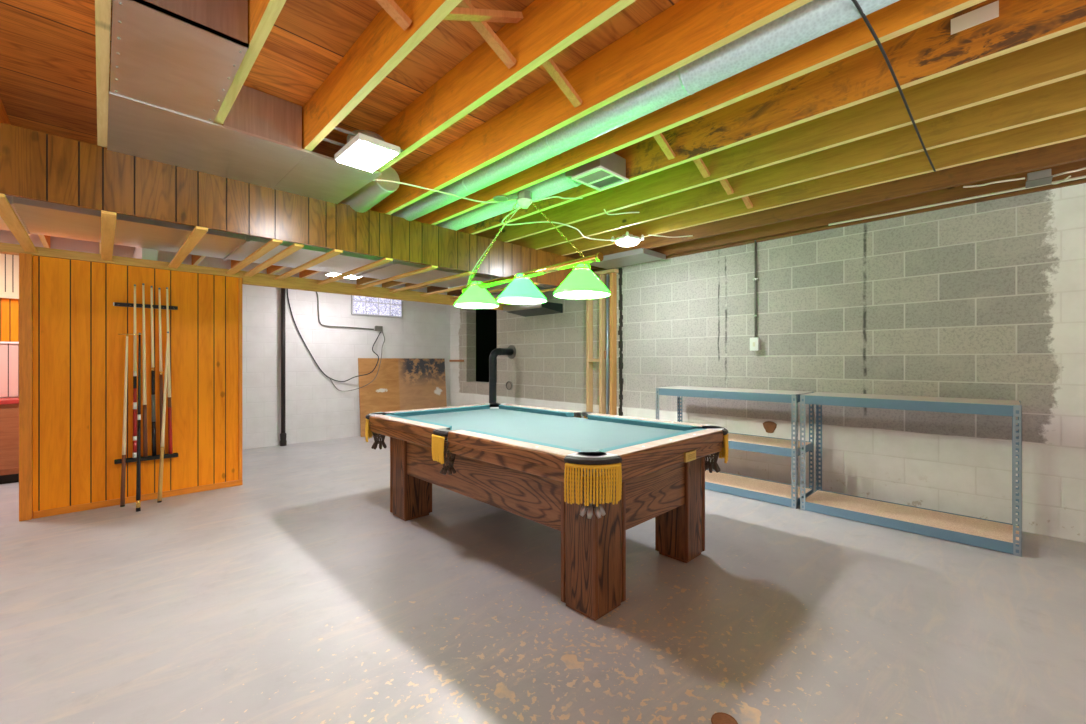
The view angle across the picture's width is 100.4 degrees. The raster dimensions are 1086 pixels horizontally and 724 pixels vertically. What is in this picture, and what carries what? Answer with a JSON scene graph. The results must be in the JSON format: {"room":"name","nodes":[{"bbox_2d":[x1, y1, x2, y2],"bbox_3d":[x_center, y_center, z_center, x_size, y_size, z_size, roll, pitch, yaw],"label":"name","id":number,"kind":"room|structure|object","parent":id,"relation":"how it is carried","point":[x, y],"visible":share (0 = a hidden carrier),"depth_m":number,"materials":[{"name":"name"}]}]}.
{"room":"basement game room","nodes":[
{"label":"basement game room","id":0,"kind":"room"},
{"bbox_2d":[33,255,242,518],"bbox_3d":[-3.350,0.193,3.854,1.320,1.955,0.123,0,0,-44],"label":"wall","id":1,"kind":"structure","parent":0,"point":[79,351],"depth_m":3.69,"materials":[{"name":"wood"}]},
{"bbox_2d":[19,253,32,520],"bbox_3d":[-3.849,0.191,3.373,0.064,1.960,0.155,0,0,-44],"label":"trim","id":2,"kind":"structure","parent":1,"relation":"attached to","point":[25,260],"depth_m":3.32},
{"bbox_2d":[113,302,177,463],"bbox_3d":[-3.307,0.176,3.776,0.407,1.300,0.074,0,0,-44],"label":"cue rack","id":3,"kind":"object","parent":1,"relation":"attached to","point":[128,460],"visible":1,"depth_m":3.76,"materials":[{"name":"black plastic"}]},
{"bbox_2d":[133,284,136,457],"bbox_3d":[-3.355,0.083,3.720,0.029,1.424,0.029,0,0,-44],"label":"pool cue","id":4,"kind":"object","parent":3,"relation":"on","point":[134,336],"visible":0.95,"depth_m":3.71,"materials":[{"name":"beige wood"}]},
{"bbox_2d":[142,283,147,456],"bbox_3d":[-3.310,0.075,3.763,0.033,1.439,0.029,0,0,-44],"label":"pool cue","id":5,"kind":"object","parent":3,"relation":"on","point":[145,450],"visible":1,"depth_m":3.75,"materials":[{"name":"brown wood"}]},
{"bbox_2d":[151,286,155,455],"bbox_3d":[-3.272,0.083,3.801,0.037,1.424,0.029,0,0,-44],"label":"pool cue","id":6,"kind":"object","parent":3,"relation":"on","point":[152,324],"visible":1,"depth_m":3.79,"materials":[{"name":"beige wood"}]},
{"bbox_2d":[158,288,164,453],"bbox_3d":[-3.234,0.088,3.837,0.041,1.414,0.029,0,0,-44],"label":"pool cue","id":7,"kind":"object","parent":3,"relation":"on","point":[159,291],"visible":0.87,"depth_m":3.83,"materials":[{"name":"beige wood"}]},
{"bbox_2d":[166,287,172,453],"bbox_3d":[-3.197,0.083,3.873,0.044,1.424,0.029,0,0,-44],"label":"pool cue","id":8,"kind":"object","parent":3,"relation":"on","point":[170,444],"visible":0.91,"depth_m":3.87,"materials":[{"name":"brown wood"}]},
{"bbox_2d":[239,278,241,479],"bbox_3d":[-2.851,0.167,4.265,0.028,1.902,0.012,0,0,-44],"label":"trim","id":9,"kind":"structure","parent":1,"relation":"attached to","point":[240,279],"depth_m":4.26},
{"bbox_2d":[0,242,513,309],"bbox_3d":[-3.008,-0.789,4.170,7.520,0.120,0.110,0,0,-44],"label":"beam","id":10,"kind":"structure","parent":1,"relation":"attached to","point":[259,279],"depth_m":4.39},
{"bbox_2d":[132,247,157,260],"bbox_3d":[-4.048,0.004,4.576,0.100,2.333,1.885,0,0,-44],"label":"wall","id":11,"kind":"structure","parent":0,"point":[140,253],"depth_m":3.92,"materials":[{"name":"white paint"}]},
{"bbox_2d":[0,230,449,449],"bbox_3d":[-4.409,-0.116,5.611,7.530,2.573,0.100,0,0,-44],"label":"wall","id":12,"kind":"structure","parent":0,"point":[315,410],"depth_m":6.55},
{"bbox_2d":[0,298,18,341],"bbox_3d":[-5.631,-0.413,4.337,2.400,0.433,0.014,0,0,-44],"label":"panelling","id":13,"kind":"structure","parent":12,"relation":"attached to","point":[9,308],"depth_m":4.57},
{"bbox_2d":[0,292,18,298],"bbox_3d":[-5.609,-0.659,4.314,2.400,0.060,0.050,0,0,-44],"label":"strip","id":14,"kind":"object","parent":12,"relation":"attached to","point":[9,295],"visible":0.02,"depth_m":4.54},
{"bbox_2d":[0,344,18,396],"bbox_3d":[-5.626,0.086,4.331,2.400,0.550,0.018,0,0,-44],"label":"backsplash panel","id":15,"kind":"object","parent":12,"relation":"attached to","point":[9,353],"visible":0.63,"depth_m":4.56,"materials":[{"name":"pink wood"}]},
{"bbox_2d":[0,253,18,292],"bbox_3d":[-5.629,-0.885,4.335,2.400,0.388,0.018,0,0,-44],"label":"panelling","id":16,"kind":"object","parent":12,"relation":"attached to","point":[9,264],"visible":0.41,"depth_m":4.56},
{"bbox_2d":[0,341,18,343],"bbox_3d":[-5.614,-0.184,4.319,2.400,0.020,0.014,0,0,-44],"label":"trim","id":17,"kind":"structure","parent":12,"relation":"attached to","point":[0,341],"depth_m":4.55,"materials":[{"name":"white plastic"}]},
{"bbox_2d":[287,289,380,381],"bbox_3d":[-3.038,-0.406,6.729,1.354,1.447,0.197,0,0,-42],"label":"cable","id":18,"kind":"object","parent":12,"relation":"attached to","point":[287,289],"visible":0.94,"depth_m":6.62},
{"bbox_2d":[316,292,373,329],"bbox_3d":[-3.013,-0.828,6.874,0.908,0.664,0.018,0,0,-44],"label":"cable","id":19,"kind":"object","parent":12,"relation":"attached to","point":[316,292],"visible":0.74,"depth_m":6.70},
{"bbox_2d":[329,331,384,390],"bbox_3d":[-2.802,-0.009,6.943,0.860,0.944,0.208,0,0,-44],"label":"cable","id":20,"kind":"object","parent":12,"relation":"attached to","point":[382,331],"visible":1,"depth_m":6.99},
{"bbox_2d":[351,295,401,317],"bbox_3d":[-2.639,-0.924,7.227,0.824,0.414,0.057,0,0,-44],"label":"window","id":21,"kind":"structure","parent":12,"relation":"in","point":[360,305],"depth_m":7.18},
{"bbox_2d":[375,326,382,330],"bbox_3d":[-2.633,-0.519,7.236,0.120,0.080,0.054,0,0,-44],"label":"outlet box","id":22,"kind":"object","parent":12,"relation":"attached to","point":[377,328],"visible":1,"depth_m":7.21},
{"bbox_2d":[0,122,574,286],"bbox_3d":[-2.045,-0.992,2.811,6.960,0.345,0.020,0,0,-44],"label":"wood paneling","id":23,"kind":"structure","parent":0,"point":[35,165],"depth_m":2.84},
{"bbox_2d":[0,193,37,252],"bbox_3d":[-3.219,-0.810,2.768,0.062,0.017,1.600,0,0,-44],"label":"batten","id":24,"kind":"object","parent":23,"relation":"attached to","point":[7,213],"visible":1,"depth_m":2.68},
{"bbox_2d":[101,210,116,260],"bbox_3d":[-2.933,-0.810,3.047,0.062,0.017,1.600,0,0,-44],"label":"batten","id":25,"kind":"object","parent":23,"relation":"attached to","point":[108,219],"visible":1,"depth_m":2.84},
{"bbox_2d":[168,226,207,268],"bbox_3d":[-2.639,-0.810,3.333,0.062,0.017,1.600,0,0,-44],"label":"batten","id":26,"kind":"object","parent":23,"relation":"attached to","point":[197,234],"visible":1,"depth_m":3.15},
{"bbox_2d":[226,239,282,274],"bbox_3d":[-2.346,-0.810,3.620,0.062,0.017,1.600,0,0,-44],"label":"batten","id":27,"kind":"object","parent":23,"relation":"attached to","point":[272,243],"visible":1,"depth_m":3.44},
{"bbox_2d":[243,243,303,276],"bbox_3d":[-2.253,-0.810,3.725,0.062,0.017,1.578,0,0,-44],"label":"batten","id":28,"kind":"object","parent":23,"relation":"attached to","point":[294,247],"visible":1,"depth_m":3.57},
{"bbox_2d":[275,249,342,279],"bbox_3d":[-2.060,-0.810,3.899,0.062,0.017,1.600,0,0,-44],"label":"batten","id":29,"kind":"object","parent":23,"relation":"attached to","point":[335,252],"visible":1,"depth_m":3.75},
{"bbox_2d":[364,254,466,271],"bbox_3d":[-1.380,-0.884,3.704,4.401,0.054,0.072,0,0,-44],"label":"copper pipe","id":30,"kind":"object","parent":29,"relation":"on","point":[364,254],"visible":0.03,"depth_m":3.98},
{"bbox_2d":[317,258,392,284],"bbox_3d":[-1.781,-0.810,4.172,0.062,0.017,1.600,0,0,-44],"label":"batten","id":31,"kind":"object","parent":23,"relation":"attached to","point":[384,260],"visible":1,"depth_m":4.03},
{"bbox_2d":[339,167,399,212],"bbox_3d":[-1.342,-1.224,3.379,0.182,0.232,0.821,0,0,-44],"label":"duct","id":32,"kind":"object","parent":23,"relation":"attached to","point":[371,194],"visible":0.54,"depth_m":3.16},
{"bbox_2d":[356,265,437,288],"bbox_3d":[-1.487,-0.810,4.458,0.062,0.017,1.600,0,0,-44],"label":"batten","id":33,"kind":"object","parent":23,"relation":"attached to","point":[431,267],"visible":1,"depth_m":4.33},
{"bbox_2d":[389,271,473,292],"bbox_3d":[-1.215,-0.810,4.724,0.062,0.017,1.600,0,0,-44],"label":"batten","id":34,"kind":"object","parent":23,"relation":"attached to","point":[468,272],"visible":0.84,"depth_m":4.59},
{"bbox_2d":[421,277,503,295],"bbox_3d":[-0.922,-0.810,5.010,0.062,0.017,1.600,0,0,-44],"label":"batten","id":35,"kind":"object","parent":23,"relation":"attached to","point":[459,287],"visible":0.61,"depth_m":5.15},
{"bbox_2d":[449,282,537,298],"bbox_3d":[-0.629,-0.810,5.296,0.062,0.017,1.600,0,0,-44],"label":"batten","id":36,"kind":"object","parent":23,"relation":"attached to","point":[534,283],"visible":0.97,"depth_m":5.22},
{"bbox_2d":[494,287,557,299],"bbox_3d":[-0.335,-0.810,5.583,0.062,0.017,1.600,0,0,-44],"label":"batten","id":37,"kind":"object","parent":23,"relation":"attached to","point":[551,289],"visible":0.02,"depth_m":5.15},
{"bbox_2d":[0,0,680,175],"bbox_3d":[-1.109,-1.417,2.303,7.630,0.030,9.245,0,0,-44],"label":"ceiling","id":38,"kind":"structure","parent":0,"point":[48,47],"depth_m":2.11,"materials":[{"name":"brown wood"}]},
{"bbox_2d":[0,97,49,247],"bbox_3d":[-1.980,-1.285,1.452,0.038,0.230,9.225,0,0,-44],"label":"joist","id":39,"kind":"object","parent":38,"relation":"attached to","point":[45,240],"visible":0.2,"depth_m":2.58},
{"bbox_2d":[95,0,110,253],"bbox_3d":[-1.689,-1.284,1.736,0.038,0.233,9.225,0,0,-44],"label":"joist","id":40,"kind":"object","parent":38,"relation":"attached to","point":[102,7],"visible":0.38,"depth_m":1.78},
{"bbox_2d":[213,0,285,124],"bbox_3d":[-1.399,-1.285,2.020,0.038,0.230,9.225,0,0,-44],"label":"joist","id":41,"kind":"object","parent":38,"relation":"attached to","point":[262,14],"visible":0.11,"depth_m":1.66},
{"bbox_2d":[107,0,381,203],"bbox_3d":[-1.425,-1.274,2.364,1.216,0.249,1.483,0,0,-44],"label":"duct","id":42,"kind":"object","parent":41,"relation":"attached to","point":[175,63],"visible":1,"depth_m":2.12,"materials":[{"name":"metal"}]},
{"bbox_2d":[192,0,461,264],"bbox_3d":[-1.108,-1.284,2.304,0.038,0.233,9.225,0,0,-44],"label":"joist","id":43,"kind":"object","parent":38,"relation":"attached to","point":[383,44],"visible":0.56,"depth_m":1.92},
{"bbox_2d":[0,195,556,294],"bbox_3d":[-2.686,-1.039,3.754,7.200,0.230,0.925,0,0,-44],"label":"soffit underside","id":44,"kind":"object","parent":43,"relation":"attached to","point":[36,216],"visible":0.51,"depth_m":3.56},
{"bbox_2d":[390,0,898,220],"bbox_3d":[0.244,-1.224,2.334,0.147,0.147,7.000,0,0,-44],"label":"duct","id":45,"kind":"object","parent":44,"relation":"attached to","point":[814,19],"visible":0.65,"depth_m":1.94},
{"bbox_2d":[376,0,411,30],"bbox_3d":[-0.609,-1.287,1.502,0.360,0.190,0.040,0,0,-44],"label":"brace","id":46,"kind":"object","parent":43,"relation":"attached to","point":[389,6],"visible":1,"depth_m":1.58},
{"bbox_2d":[443,7,522,22],"bbox_3d":[-0.220,-1.287,1.686,0.360,0.190,0.040,0,0,-44],"label":"brace","id":47,"kind":"object","parent":43,"relation":"attached to","point":[458,13],"visible":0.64,"depth_m":1.67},
{"bbox_2d":[231,0,635,267],"bbox_3d":[-0.817,-1.285,2.588,0.038,0.230,9.225,0,0,-44],"label":"joist","id":48,"kind":"object","parent":38,"relation":"attached to","point":[546,28],"visible":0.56,"depth_m":1.94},
{"bbox_2d":[323,127,402,171],"bbox_3d":[-0.975,-1.164,2.458,0.366,0.120,0.340,0,0,-44],"label":"panel light","id":49,"kind":"object","parent":48,"relation":"attached to","point":[366,150],"visible":1,"depth_m":2.41,"materials":[{"name":"white plastic"}]},
{"bbox_2d":[338,141,396,171],"bbox_3d":[-0.962,-1.110,2.471,0.195,0.012,0.310,0,0,-44],"label":"diffuser","id":50,"kind":"object","parent":49,"relation":"attached to","point":[370,156],"depth_m":2.43,"materials":[{"name":"white"}]},
{"bbox_2d":[457,0,516,68],"bbox_3d":[-0.248,-1.287,1.714,0.360,0.190,0.040,0,0,-44],"label":"brace","id":51,"kind":"object","parent":48,"relation":"attached to","point":[483,28],"visible":0.78,"depth_m":1.76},
{"bbox_2d":[542,58,582,107],"bbox_3d":[0.043,-1.287,1.998,0.360,0.190,0.040,0,0,-44],"label":"brace","id":52,"kind":"object","parent":48,"relation":"attached to","point":[549,65],"visible":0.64,"depth_m":2.03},
{"bbox_2d":[267,0,812,273],"bbox_3d":[-0.526,-1.284,2.872,0.038,0.233,9.225,0,0,-44],"label":"joist","id":53,"kind":"object","parent":38,"relation":"attached to","point":[686,31],"visible":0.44,"depth_m":2.03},
{"bbox_2d":[360,179,517,202],"bbox_3d":[-0.752,-1.155,3.083,1.165,0.020,0.175,0,0,-21],"label":"cable","id":54,"kind":"object","parent":53,"relation":"attached to","point":[374,179],"visible":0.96,"depth_m":3.06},
{"bbox_2d":[299,0,985,277],"bbox_3d":[-0.235,-1.285,3.156,0.038,0.230,9.225,0,0,-44],"label":"joist","id":55,"kind":"object","parent":38,"relation":"attached to","point":[901,17],"visible":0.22,"depth_m":2.01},
{"bbox_2d":[493,195,507,201],"bbox_3d":[-0.301,-1.150,3.200,0.104,0.012,0.104,0,0,-44],"label":"cover plate","id":56,"kind":"object","parent":55,"relation":"hanging from","point":[499,198],"visible":1,"depth_m":3.19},
{"bbox_2d":[517,190,532,208],"bbox_3d":[-0.128,-1.132,3.187,0.112,0.105,0.112,0,0,-44],"label":"light fixture","id":57,"kind":"object","parent":55,"relation":"attached to","point":[524,196],"depth_m":3.15,"materials":[{"name":"white plastic"}]},
{"bbox_2d":[517,198,532,208],"bbox_3d":[-0.128,-1.104,3.187,0.112,0.050,0.112,0,0,-44],"label":"socket","id":58,"kind":"object","parent":57,"relation":"attached to","point":[524,203],"depth_m":3.16,"materials":[{"name":"white plastic"}]},
{"bbox_2d":[533,196,581,202],"bbox_3d":[0.099,-1.145,3.202,0.363,0.039,0.050,0,0,-1],"label":"cable","id":59,"kind":"object","parent":57,"relation":"attached to","point":[552,196],"visible":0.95,"depth_m":3.20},
{"bbox_2d":[454,202,610,308],"bbox_3d":[-0.140,-0.765,3.114,0.348,0.737,1.419,0,0,-44],"label":"lamp","id":60,"kind":"object","parent":55,"relation":"hanging from","point":[582,283],"visible":1,"depth_m":2.99,"materials":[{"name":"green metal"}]},
{"bbox_2d":[653,133,675,159],"bbox_3d":[0.638,-1.287,2.552,0.360,0.190,0.040,0,0,-44],"label":"brace","id":61,"kind":"object","parent":55,"relation":"attached to","point":[660,139],"visible":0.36,"depth_m":2.61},
{"bbox_2d":[329,0,1085,281],"bbox_3d":[0.056,-1.284,3.440,0.038,0.233,9.225,0,0,-44],"label":"joist","id":62,"kind":"object","parent":38,"relation":"attached to","point":[930,51],"visible":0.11,"depth_m":2.04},
{"bbox_2d":[325,272,359,278],"bbox_3d":[-2.615,-1.143,5.972,0.400,0.047,0.300,0,0,-44],"label":"panel light","id":63,"kind":"object","parent":62,"relation":"attached to","point":[326,273],"visible":0.32,"depth_m":5.92,"materials":[{"name":"white plastic"}]},
{"bbox_2d":[435,153,628,230],"bbox_3d":[-0.711,-1.223,3.978,0.290,0.151,3.315,0,0,-44],"label":"duct","id":64,"kind":"object","parent":62,"relation":"attached to","point":[608,171],"visible":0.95,"depth_m":3.02,"materials":[{"name":"silver metal"}]},
{"bbox_2d":[693,158,709,177],"bbox_3d":[0.943,-1.287,2.821,0.360,0.190,0.040,0,0,-44],"label":"brace","id":65,"kind":"object","parent":62,"relation":"attached to","point":[699,163],"visible":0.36,"depth_m":2.88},
{"bbox_2d":[951,0,998,34],"bbox_3d":[1.671,-1.329,1.754,0.004,0.060,0.135,0,0,-44],"label":"card","id":66,"kind":"object","parent":62,"relation":"attached to","point":[988,12],"visible":1,"depth_m":1.75,"materials":[{"name":"paper"}]},
{"bbox_2d":[357,27,1085,284],"bbox_3d":[0.346,-1.285,3.724,0.038,0.230,9.225,0,0,-44],"label":"joist","id":67,"kind":"object","parent":38,"relation":"attached to","point":[1062,57],"visible":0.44,"depth_m":2.39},
{"bbox_2d":[502,207,615,240],"bbox_3d":[0.186,-1.111,3.790,1.268,0.099,0.367,0,0,-44],"label":"cable","id":68,"kind":"object","parent":67,"relation":"attached to","point":[520,207],"visible":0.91,"depth_m":3.70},
{"bbox_2d":[604,209,638,214],"bbox_3d":[0.598,-1.151,3.514,0.300,0.028,0.069,0,0,-16],"label":"cable","id":69,"kind":"object","parent":67,"relation":"attached to","point":[604,209],"visible":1,"depth_m":3.51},
{"bbox_2d":[382,74,1085,287],"bbox_3d":[0.637,-1.284,4.007,0.038,0.233,9.225,0,0,-44],"label":"joist","id":70,"kind":"object","parent":38,"relation":"attached to","point":[1067,96],"visible":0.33,"depth_m":2.70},
{"bbox_2d":[719,178,733,194],"bbox_3d":[1.220,-1.287,3.119,0.360,0.190,0.040,0,0,-44],"label":"brace","id":71,"kind":"object","parent":70,"relation":"attached to","point":[727,187],"visible":0.36,"depth_m":3.19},
{"bbox_2d":[742,196,752,208],"bbox_3d":[1.497,-1.287,3.418,0.360,0.190,0.040,0,0,-44],"label":"brace","id":72,"kind":"object","parent":70,"relation":"attached to","point":[746,200],"visible":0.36,"depth_m":3.49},
{"bbox_2d":[405,110,1085,290],"bbox_3d":[0.928,-1.285,4.291,0.038,0.230,9.225,0,0,-44],"label":"joist","id":73,"kind":"object","parent":38,"relation":"attached to","point":[1072,126],"visible":0.44,"depth_m":2.99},
{"bbox_2d":[611,231,643,245],"bbox_3d":[0.786,-1.123,4.205,0.240,0.087,0.240,0,0,-34],"label":"round light","id":74,"kind":"object","parent":73,"relation":"attached to","point":[627,239],"visible":0.99,"depth_m":4.14,"materials":[{"name":"glass"}]},
{"bbox_2d":[616,239,638,245],"bbox_3d":[0.786,-1.094,4.205,0.216,0.030,0.216,0,0,-44],"label":"diffuser","id":75,"kind":"object","parent":74,"relation":"attached to","point":[622,242],"depth_m":4.15,"materials":[{"name":"white"}]},
{"bbox_2d":[648,234,692,237],"bbox_3d":[1.174,-1.149,4.169,0.412,0.030,0.062,0,0,-8],"label":"cable","id":76,"kind":"object","parent":73,"relation":"attached to","point":[648,234],"visible":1,"depth_m":4.17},
{"bbox_2d":[851,0,935,171],"bbox_3d":[1.687,-1.155,2.090,1.946,0.018,0.028,0,0,-43],"label":"cable","id":77,"kind":"object","parent":73,"relation":"attached to","point":[855,2],"visible":1,"depth_m":1.79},
{"bbox_2d":[427,137,1085,292],"bbox_3d":[1.219,-1.284,4.575,0.038,0.233,9.225,0,0,-44],"label":"joist","id":78,"kind":"object","parent":38,"relation":"attached to","point":[1071,151],"visible":0.44,"depth_m":3.27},
{"bbox_2d":[963,167,1085,187],"bbox_3d":[3.045,-1.135,2.844,0.604,0.061,0.170,0,0,34],"label":"junction box","id":79,"kind":"object","parent":78,"relation":"attached to","point":[1043,177],"visible":1,"depth_m":2.79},
{"bbox_2d":[447,160,1085,295],"bbox_3d":[1.510,-1.285,4.859,0.038,0.230,9.225,0,0,-44],"label":"joist","id":80,"kind":"object","parent":38,"relation":"attached to","point":[957,192],"visible":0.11,"depth_m":3.68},
{"bbox_2d":[588,248,665,268],"bbox_3d":[0.910,-1.137,5.088,0.450,0.056,0.790,0,0,-44],"label":"duct","id":81,"kind":"object","parent":80,"relation":"attached to","point":[641,255],"visible":0.93,"depth_m":4.96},
{"bbox_2d":[476,309,496,381],"bbox_3d":[-0.517,-0.334,8.153,1.210,2.090,1.690,0,0,-44],"label":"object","id":82,"kind":"structure","parent":0,"point":[486,319],"depth_m":8.67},
{"bbox_2d":[0,436,1085,723],"bbox_3d":[-0.608,1.221,2.792,9.230,0.100,9.445,0,0,-44],"label":"floor","id":83,"kind":"structure","parent":0,"point":[293,593],"depth_m":2.04,"materials":[{"name":"paint"}]},
{"bbox_2d":[0,397,18,483],"bbox_3d":[-5.657,0.771,4.005,1.940,0.800,0.435,0,0,-44],"label":"base cabinet","id":84,"kind":"object","parent":83,"relation":"on","point":[9,407],"visible":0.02,"depth_m":4.30,"materials":[{"name":"brown wood"}]},
{"bbox_2d":[0,397,18,403],"bbox_3d":[-5.657,0.390,4.005,1.940,0.038,0.435,0,0,-44],"label":"countertop","id":85,"kind":"structure","parent":84,"relation":"on","point":[15,400],"depth_m":4.31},
{"bbox_2d":[118,334,141,506],"bbox_3d":[-3.345,0.474,3.666,0.147,1.393,0.029,0,0,-38],"label":"pool cue","id":86,"kind":"object","parent":83,"relation":"on","point":[123,467],"visible":1,"depth_m":3.64,"materials":[{"name":"brown wood"}]},
{"bbox_2d":[136,333,140,511],"bbox_3d":[-3.221,0.471,3.613,0.029,1.404,0.261,0,0,-38],"label":"pool cue","id":87,"kind":"object","parent":83,"relation":"on","point":[138,469],"visible":1,"depth_m":3.59,"materials":[{"name":"wood"}]},
{"bbox_2d":[157,331,168,502],"bbox_3d":[-3.175,0.461,3.788,0.028,1.421,0.109,0,0,1],"label":"pool cue","id":88,"kind":"object","parent":83,"relation":"on","point":[160,482],"visible":1,"depth_m":3.78,"materials":[{"name":"brown wood"}]},
{"bbox_2d":[280,288,286,445],"bbox_3d":[-3.591,0.006,6.256,0.084,2.330,0.083,0,0,-44],"label":"stack","id":89,"kind":"object","parent":83,"relation":"on","point":[283,442],"visible":0.92,"depth_m":6.23,"materials":[{"name":"metal"}]},
{"bbox_2d":[358,358,446,436],"bbox_3d":[-2.281,0.562,7.518,1.540,1.212,0.124,0,0,-44],"label":"plywood sheet","id":90,"kind":"object","parent":83,"relation":"on","point":[400,384],"visible":0.79,"depth_m":7.45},
{"bbox_2d":[489,345,515,402],"bbox_3d":[-0.636,0.463,6.828,0.426,1.415,0.210,0,0,-44],"label":"flue pipe","id":91,"kind":"object","parent":83,"relation":"on","point":[510,351],"visible":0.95,"depth_m":6.69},
{"bbox_2d":[365,403,728,620],"bbox_3d":[-0.118,0.788,3.131,1.417,0.766,2.358,0,0,-44],"label":"pool table","id":92,"kind":"object","parent":83,"relation":"on","point":[593,478],"visible":1,"depth_m":2.47,"materials":[{"name":"wood"}]},
{"bbox_2d":[386,414,451,429],"bbox_3d":[-0.885,0.425,3.129,0.054,0.036,0.926,0,0,-44],"label":"cushion","id":93,"kind":"object","parent":92,"relation":"on","point":[389,415],"depth_m":3.05,"materials":[{"name":"fabric"}]},
{"bbox_2d":[386,405,489,416],"bbox_3d":[-0.845,0.425,3.875,1.015,0.036,0.054,0,0,-44],"label":"cushion","id":94,"kind":"object","parent":92,"relation":"on","point":[474,407],"depth_m":3.81,"materials":[{"name":"fabric"}]},
{"bbox_2d":[465,430,580,451],"bbox_3d":[-0.138,0.425,2.364,0.054,0.036,0.926,0,0,-44],"label":"cushion","id":95,"kind":"object","parent":92,"relation":"on","point":[471,431],"depth_m":2.29,"materials":[{"name":"fabric"}]},
{"bbox_2d":[499,405,573,416],"bbox_3d":[-0.098,0.425,3.898,0.054,0.036,0.926,0,0,-44],"label":"cushion","id":96,"kind":"object","parent":92,"relation":"on","point":[558,413],"depth_m":3.81,"materials":[{"name":"fabric"}]},
{"bbox_2d":[588,414,701,430],"bbox_3d":[0.649,0.425,3.132,0.054,0.036,0.926,0,0,-44],"label":"cushion","id":97,"kind":"object","parent":92,"relation":"on","point":[592,417],"depth_m":3.08,"materials":[{"name":"fabric"}]},
{"bbox_2d":[599,428,703,451],"bbox_3d":[0.609,0.425,2.386,1.015,0.036,0.054,0,0,-44],"label":"cushion","id":98,"kind":"object","parent":92,"relation":"on","point":[642,442],"depth_m":2.30,"materials":[{"name":"fabric"}]},
{"bbox_2d":[586,299,592,411],"bbox_3d":[0.597,0.048,5.803,0.091,2.245,0.038,0,0,-44],"label":"stud","id":99,"kind":"object","parent":83,"relation":"on","point":[589,302],"visible":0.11,"depth_m":5.78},
{"bbox_2d":[589,359,598,361],"bbox_3d":[0.670,-0.009,5.727,0.080,0.040,0.168,0,0,-44],"label":"blocking","id":100,"kind":"object","parent":99,"relation":"attached to","point":[590,360],"visible":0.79,"depth_m":5.70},
{"bbox_2d":[599,274,605,413],"bbox_3d":[0.744,0.048,5.652,0.091,2.245,0.038,0,0,-44],"label":"stud","id":101,"kind":"object","parent":83,"relation":"on","point":[602,301],"visible":0.56,"depth_m":5.63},
{"bbox_2d":[593,269,618,276],"bbox_3d":[0.721,-1.095,5.665,0.105,0.038,0.500,0,0,-44],"label":"plate","id":102,"kind":"object","parent":101,"relation":"on","point":[604,272],"visible":0.64,"depth_m":5.55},
{"bbox_2d":[606,274,608,413],"bbox_3d":[0.795,0.051,5.584,0.034,2.240,0.034,0,0,-44],"label":"riser pipe","id":103,"kind":"object","parent":83,"relation":"on","point":[607,275],"visible":0.66,"depth_m":5.57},
{"bbox_2d":[610,273,616,414],"bbox_3d":[0.859,0.048,5.534,0.091,2.245,0.038,0,0,-44],"label":"stud","id":104,"kind":"object","parent":83,"relation":"on","point":[613,276],"visible":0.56,"depth_m":5.51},
{"bbox_2d":[711,712,737,723],"bbox_3d":[0.587,1.167,1.460,0.084,0.006,0.084,0,0,-44],"label":"floor drain","id":105,"kind":"object","parent":83,"relation":"on","point":[719,717],"visible":1,"depth_m":1.47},
{"bbox_2d":[656,386,813,508],"bbox_3d":[1.726,0.718,4.194,0.464,0.906,1.270,0,0,-44],"label":"shelving unit","id":106,"kind":"object","parent":83,"relation":"on","point":[784,494],"visible":0.65,"depth_m":3.91,"materials":[{"name":"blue metal"}]},
{"bbox_2d":[800,392,1021,556],"bbox_3d":[2.607,0.718,3.292,0.464,0.906,1.200,0,0,-44],"label":"shelving unit","id":107,"kind":"object","parent":83,"relation":"on","point":[974,531],"visible":1,"depth_m":3.13,"materials":[{"name":"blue metal"}]},
{"bbox_2d":[450,183,1085,542],"bbox_3d":[1.586,0.013,5.003,0.200,2.315,9.345,0,0,-44],"label":"wall","id":108,"kind":"structure","parent":0,"point":[986,299],"depth_m":3.69,"materials":[{"name":"concrete"}]},
{"bbox_2d":[449,360,463,361],"bbox_3d":[-1.534,-0.004,8.027,0.020,0.035,0.430,0,0,-44],"label":"wood strip","id":109,"kind":"object","parent":108,"relation":"attached to","point":[449,360],"visible":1,"depth_m":8.01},
{"bbox_2d":[506,381,512,389],"bbox_3d":[-0.526,0.381,7.005,0.023,0.150,0.150,0,0,-44],"label":"air vent","id":110,"kind":"object","parent":108,"relation":"in","point":[509,385],"visible":1,"depth_m":7.00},
{"bbox_2d":[503,302,562,316],"bbox_3d":[-0.147,-0.722,6.327,0.428,0.126,0.780,0,0,-44],"label":"duct","id":111,"kind":"object","parent":108,"relation":"attached to","point":[545,308],"visible":0.86,"depth_m":6.20,"materials":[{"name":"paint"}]},
{"bbox_2d":[618,268,622,415],"bbox_3d":[0.945,0.021,5.500,0.021,2.300,0.064,0,0,-44],"label":"tar seam","id":112,"kind":"object","parent":108,"relation":"attached to","point":[620,343],"visible":0.77,"depth_m":5.49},
{"bbox_2d":[750,240,759,350],"bbox_3d":[2.039,-0.632,4.353,0.060,1.065,0.080,0,0,-44],"label":"conduit","id":113,"kind":"object","parent":108,"relation":"attached to","point":[754,342],"visible":1,"depth_m":4.35,"materials":[{"name":"white plastic"}]},
{"bbox_2d":[763,421,776,432],"bbox_3d":[2.144,0.626,4.279,0.011,0.110,0.123,0,0,-44],"label":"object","id":114,"kind":"object","parent":108,"relation":"attached to","point":[769,426],"visible":1,"depth_m":4.28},
{"bbox_2d":[455,178,1085,295],"bbox_3d":[1.614,-1.274,4.961,0.220,0.257,9.245,0,0,-44],"label":"trim","id":115,"kind":"structure","parent":108,"relation":"on","point":[1079,181],"depth_m":3.63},
{"bbox_2d":[828,175,1085,225],"bbox_3d":[3.061,-1.151,3.163,0.017,0.018,1.850,0,0,-44],"label":"conduit","id":116,"kind":"object","parent":108,"relation":"attached to","point":[1079,177],"visible":0.96,"depth_m":3.26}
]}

